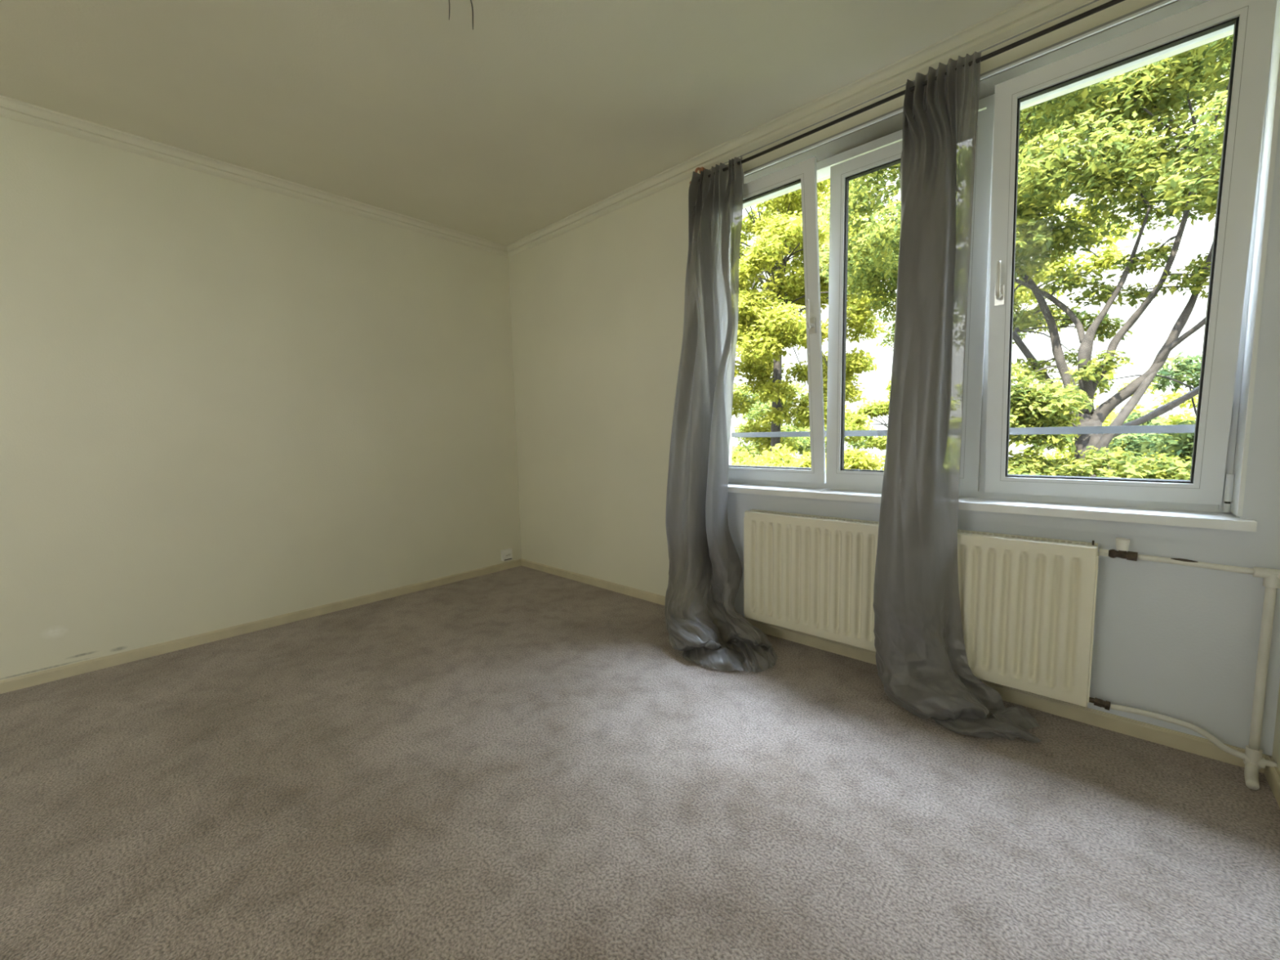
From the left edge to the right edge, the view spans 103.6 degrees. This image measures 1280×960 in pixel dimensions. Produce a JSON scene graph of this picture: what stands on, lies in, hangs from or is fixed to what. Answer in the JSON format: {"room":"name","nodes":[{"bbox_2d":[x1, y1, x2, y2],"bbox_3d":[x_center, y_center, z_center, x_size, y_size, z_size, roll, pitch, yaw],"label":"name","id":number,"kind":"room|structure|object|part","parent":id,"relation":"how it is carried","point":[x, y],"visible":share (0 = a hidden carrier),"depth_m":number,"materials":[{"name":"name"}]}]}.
{"room":"empty room","nodes":[
{"label":"empty room","id":0,"kind":"room"},
{"bbox_2d":[0,115,521,680],"bbox_3d":[-2.725,-0.358,2.382,0.200,2.550,5.540,4,7,42],"label":"wall","id":1,"kind":"structure","parent":0,"point":[224,402],"depth_m":2.72,"materials":[{"name":"paint"}]},
{"bbox_2d":[0,94,508,257],"bbox_3d":[-2.705,-1.583,2.129,0.052,0.066,5.000,4,7,42],"label":"crown molding","id":2,"kind":"structure","parent":1,"relation":"attached to","point":[10,108],"depth_m":2.65,"materials":[{"name":"paint"}]},
{"bbox_2d":[0,558,521,693],"bbox_3d":[-2.667,0.894,2.377,0.015,0.055,5.000,4,7,42],"label":"baseboard","id":3,"kind":"structure","parent":1,"relation":"attached to","point":[19,682],"depth_m":2.77,"materials":[{"name":"beige paint"}]},
{"bbox_2d":[501,548,512,561],"bbox_3d":[-1.073,0.608,4.081,0.052,0.086,0.084,4,7,42],"label":"wall socket","id":4,"kind":"object","parent":1,"relation":"attached to","point":[506,554],"visible":1,"depth_m":4.07,"materials":[{"name":"plastic"}]},
{"bbox_2d":[0,0,1025,244],"bbox_3d":[-1.214,-1.651,0.850,4.368,0.250,5.540,4,7,42],"label":"ceiling","id":5,"kind":"structure","parent":0,"point":[502,130],"depth_m":2.07,"materials":[{"name":"paint"}]},
{"bbox_2d":[470,0,473,29],"bbox_3d":[-0.562,-1.565,1.652,0.032,0.106,0.079,1,6,18],"label":"wire","id":6,"kind":"object","parent":5,"relation":"hanging from","point":[470,0],"visible":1,"depth_m":1.67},
{"bbox_2d":[0,565,1279,959],"bbox_3d":[-1.157,1.111,1.112,4.368,0.200,5.540,4,7,42],"label":"floor","id":7,"kind":"structure","parent":0,"point":[521,762],"depth_m":1.45,"materials":[{"name":"beige carpet"}]},
{"bbox_2d":[506,0,1233,595],"bbox_3d":[0.566,-0.475,2.890,3.970,2.550,0.442,4,7,42],"label":"wall","id":8,"kind":"structure","parent":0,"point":[597,305],"depth_m":3.25,"materials":[{"name":"paint"}]},
{"bbox_2d":[521,558,1271,773],"bbox_3d":[0.472,0.781,2.879,3.968,0.055,0.015,4,7,42],"label":"baseboard","id":9,"kind":"structure","parent":8,"relation":"attached to","point":[1185,742],"depth_m":1.91,"materials":[{"name":"beige paint"}]},
{"bbox_2d":[689,0,1124,183],"bbox_3d":[1.071,-1.560,1.997,2.088,0.100,0.113,4,7,42],"label":"curtain rod","id":10,"kind":"object","parent":8,"relation":"attached to","point":[1112,2],"visible":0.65,"depth_m":1.92,"materials":[{"name":"metal"}]},
{"bbox_2d":[664,155,777,672],"bbox_3d":[0.332,-0.370,2.474,0.756,2.421,0.490,4,7,42],"label":"curtain","id":11,"kind":"object","parent":10,"relation":"hanging from","point":[702,620],"visible":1,"depth_m":2.62,"materials":[{"name":"grey fabric"}]},
{"bbox_2d":[872,49,1040,742],"bbox_3d":[1.160,-0.325,1.819,0.553,2.420,0.341,4,7,42],"label":"curtain","id":12,"kind":"object","parent":10,"relation":"hanging from","point":[922,666],"visible":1,"depth_m":1.91,"materials":[{"name":"grey fabric"}]},
{"bbox_3d":[1.335,-0.233,2.473,2.250,0.045,0.060,4,7,42],"label":"safety rail","id":13,"kind":"part","parent":8,"relation":"part of","materials":[{"name":"grey metal"}]},
{"bbox_2d":[727,0,1279,532],"bbox_3d":[1.135,-0.725,2.228,2.097,1.642,0.287,4,7,42],"label":"window","id":14,"kind":"structure","parent":8,"relation":"attached to","point":[1215,490],"depth_m":1.82,"materials":[{"name":"white plastic"}]},
{"bbox_3d":[0.622,-0.737,2.629,0.654,1.506,0.022,4,14,42],"label":"sash","id":15,"kind":"part","parent":14,"relation":"part of","materials":[{"name":"white plastic"}]},
{"bbox_3d":[0.793,-0.780,2.374,0.016,0.136,0.027,4,14,42],"label":"handle lever","id":16,"kind":"part","parent":14,"relation":"part of","materials":[{"name":"metal"}]},
{"bbox_3d":[0.816,-0.736,2.403,0.030,0.072,0.045,4,14,42],"label":"handle","id":17,"kind":"part","parent":14,"relation":"part of","materials":[{"name":"metal"}]},
{"bbox_3d":[1.161,-0.718,2.249,0.640,1.506,0.022,4,7,42],"label":"sash","id":18,"kind":"part","parent":14,"relation":"part of","materials":[{"name":"white plastic"}]},
{"bbox_3d":[1.226,-0.738,2.318,2.028,1.601,0.030,4,7,42],"label":"frame","id":19,"kind":"part","parent":14,"relation":"part of","materials":[{"name":"white plastic"}]},
{"bbox_3d":[1.123,0.081,2.273,2.097,0.030,0.192,4,7,42],"label":"sill","id":20,"kind":"part","parent":14,"relation":"part of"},
{"bbox_3d":[1.337,-0.745,1.880,0.016,0.136,0.027,4,14,42],"label":"handle lever","id":21,"kind":"part","parent":14,"relation":"part of","materials":[{"name":"metal"}]},
{"bbox_3d":[1.360,-0.701,1.908,0.030,0.072,0.045,4,14,42],"label":"handle","id":22,"kind":"part","parent":14,"relation":"part of","materials":[{"name":"metal"}]},
{"bbox_3d":[1.598,-0.673,1.741,0.646,1.506,0.022,4,14,42],"label":"sash","id":23,"kind":"part","parent":14,"relation":"part of","materials":[{"name":"white plastic"}]},
{"bbox_2d":[727,115,1279,755],"bbox_3d":[1.244,-0.346,2.285,2.138,2.378,0.340,4,7,42],"label":"wall","id":24,"kind":"structure","parent":0,"point":[1179,642],"depth_m":1.63,"materials":[{"name":"paint"}]},
{"bbox_2d":[743,509,1137,710],"bbox_3d":[1.109,0.466,2.176,1.458,0.605,0.138,4,7,42],"label":"radiator","id":25,"kind":"object","parent":24,"relation":"attached to","point":[1028,603],"visible":0.71,"depth_m":1.94,"materials":[{"name":"beige metal"}]},
{"bbox_2d":[746,509,1097,546],"bbox_3d":[1.072,0.194,2.187,1.357,0.006,0.046,4,7,42],"label":"grille","id":26,"kind":"object","parent":25,"relation":"attached to","point":[1014,536],"depth_m":1.97,"materials":[{"name":"beige metal"}]},
{"bbox_3d":[1.098,0.471,2.235,1.357,0.568,0.014,4,7,42],"label":"panel","id":27,"kind":"part","parent":25,"relation":"part of","materials":[{"name":"beige metal"}]},
{"bbox_3d":[1.620,0.216,1.691,0.036,0.038,0.036,4,7,42],"label":"valve knob","id":28,"kind":"part","parent":25,"relation":"part of","materials":[{"name":"white plastic"}]},
{"bbox_2d":[1110,554,1279,790],"bbox_3d":[1.736,0.578,1.576,0.368,0.650,0.106,4,7,42],"label":"pipe","id":29,"kind":"object","parent":25,"relation":"attached to","point":[1252,758],"visible":1,"depth_m":1.52,"materials":[{"name":"beige metal"}]},
{"bbox_2d":[727,492,1239,544],"bbox_3d":[1.095,0.128,2.236,2.030,0.045,0.012,4,7,42],"label":"ledge","id":30,"kind":"object","parent":24,"relation":"attached to","point":[1166,531],"visible":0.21,"depth_m":1.85,"materials":[{"name":"paint"}]},
{"bbox_2d":[1271,683,1279,770],"bbox_3d":[0.355,-0.157,-0.418,0.200,2.550,5.540,4,7,42],"label":"wall","id":31,"kind":"structure","parent":0,"point":[1276,748],"depth_m":1.52,"materials":[{"name":"paint"}]},
{"bbox_2d":[1263,755,1279,807],"bbox_3d":[0.254,1.085,-0.280,0.015,0.055,5.000,4,7,42],"label":"baseboard","id":32,"kind":"structure","parent":31,"relation":"attached to","point":[1272,775],"depth_m":1.48,"materials":[{"name":"beige paint"}]},
{"label":"outside","id":33,"kind":"structure","parent":0,"visible":0},
{"bbox_3d":[7.502,3.150,13.732,90.000,0.200,115.000,4,7,42],"label":"ground","id":34,"kind":"structure","parent":33,"visible":0},
{"bbox_2d":[731,379,878,462],"bbox_3d":[5.066,-0.535,18.458,6.133,6.464,6.521,-1,5,4],"label":"tree","id":35,"kind":"object","parent":34,"relation":"on","point":[804,442],"visible":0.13,"depth_m":17.16,"materials":[{"name":"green plant"}]},
{"bbox_2d":[731,442,884,470],"bbox_3d":[1.871,1.488,9.230,5.706,4.298,2.128,4,7,42],"label":"hedge","id":36,"kind":"object","parent":34,"relation":"on","point":[853,460],"visible":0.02,"depth_m":8.41,"materials":[{"name":"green plant"}]},
{"bbox_2d":[731,177,897,461],"bbox_3d":[3.168,-2.249,12.458,5.087,11.096,5.457,-4,6,-26],"label":"tree","id":37,"kind":"object","parent":34,"relation":"on","point":[764,331],"visible":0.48,"depth_m":11.06,"materials":[{"name":"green plant"}]},
{"bbox_2d":[824,379,891,452],"bbox_3d":[7.813,-0.064,15.098,4.038,6.035,3.983,4,7,42],"label":"tree","id":38,"kind":"object","parent":34,"relation":"on","point":[875,409],"visible":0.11,"depth_m":14.91,"materials":[{"name":"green plant"}]},
{"bbox_2d":[817,34,1233,479],"bbox_3d":[5.241,-0.854,5.505,6.460,9.527,3.672,4,7,42],"label":"tree","id":39,"kind":"object","parent":34,"relation":"on","point":[1118,106],"visible":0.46,"depth_m":5.12,"materials":[{"name":"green plant"}]},
{"bbox_2d":[1013,124,1138,337],"bbox_3d":[6.816,-1.354,9.593,3.565,9.708,3.310,4,7,42],"label":"tree","id":40,"kind":"object","parent":34,"relation":"on","point":[1107,260],"visible":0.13,"depth_m":8.71,"materials":[{"name":"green plant"}]},
{"bbox_2d":[1008,360,1198,471],"bbox_3d":[11.296,0.065,12.544,4.908,6.124,4.506,-2,5,-4],"label":"bush","id":41,"kind":"object","parent":34,"relation":"on","point":[1166,397],"visible":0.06,"depth_m":11.29,"materials":[{"name":"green plant"}]},
{"bbox_2d":[1107,351,1202,477],"bbox_3d":[9.722,0.761,8.056,4.364,5.645,4.476,0,5,9],"label":"tree","id":42,"kind":"object","parent":34,"relation":"on","point":[1141,443],"visible":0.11,"depth_m":7.88,"materials":[{"name":"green plant"}]}
]}

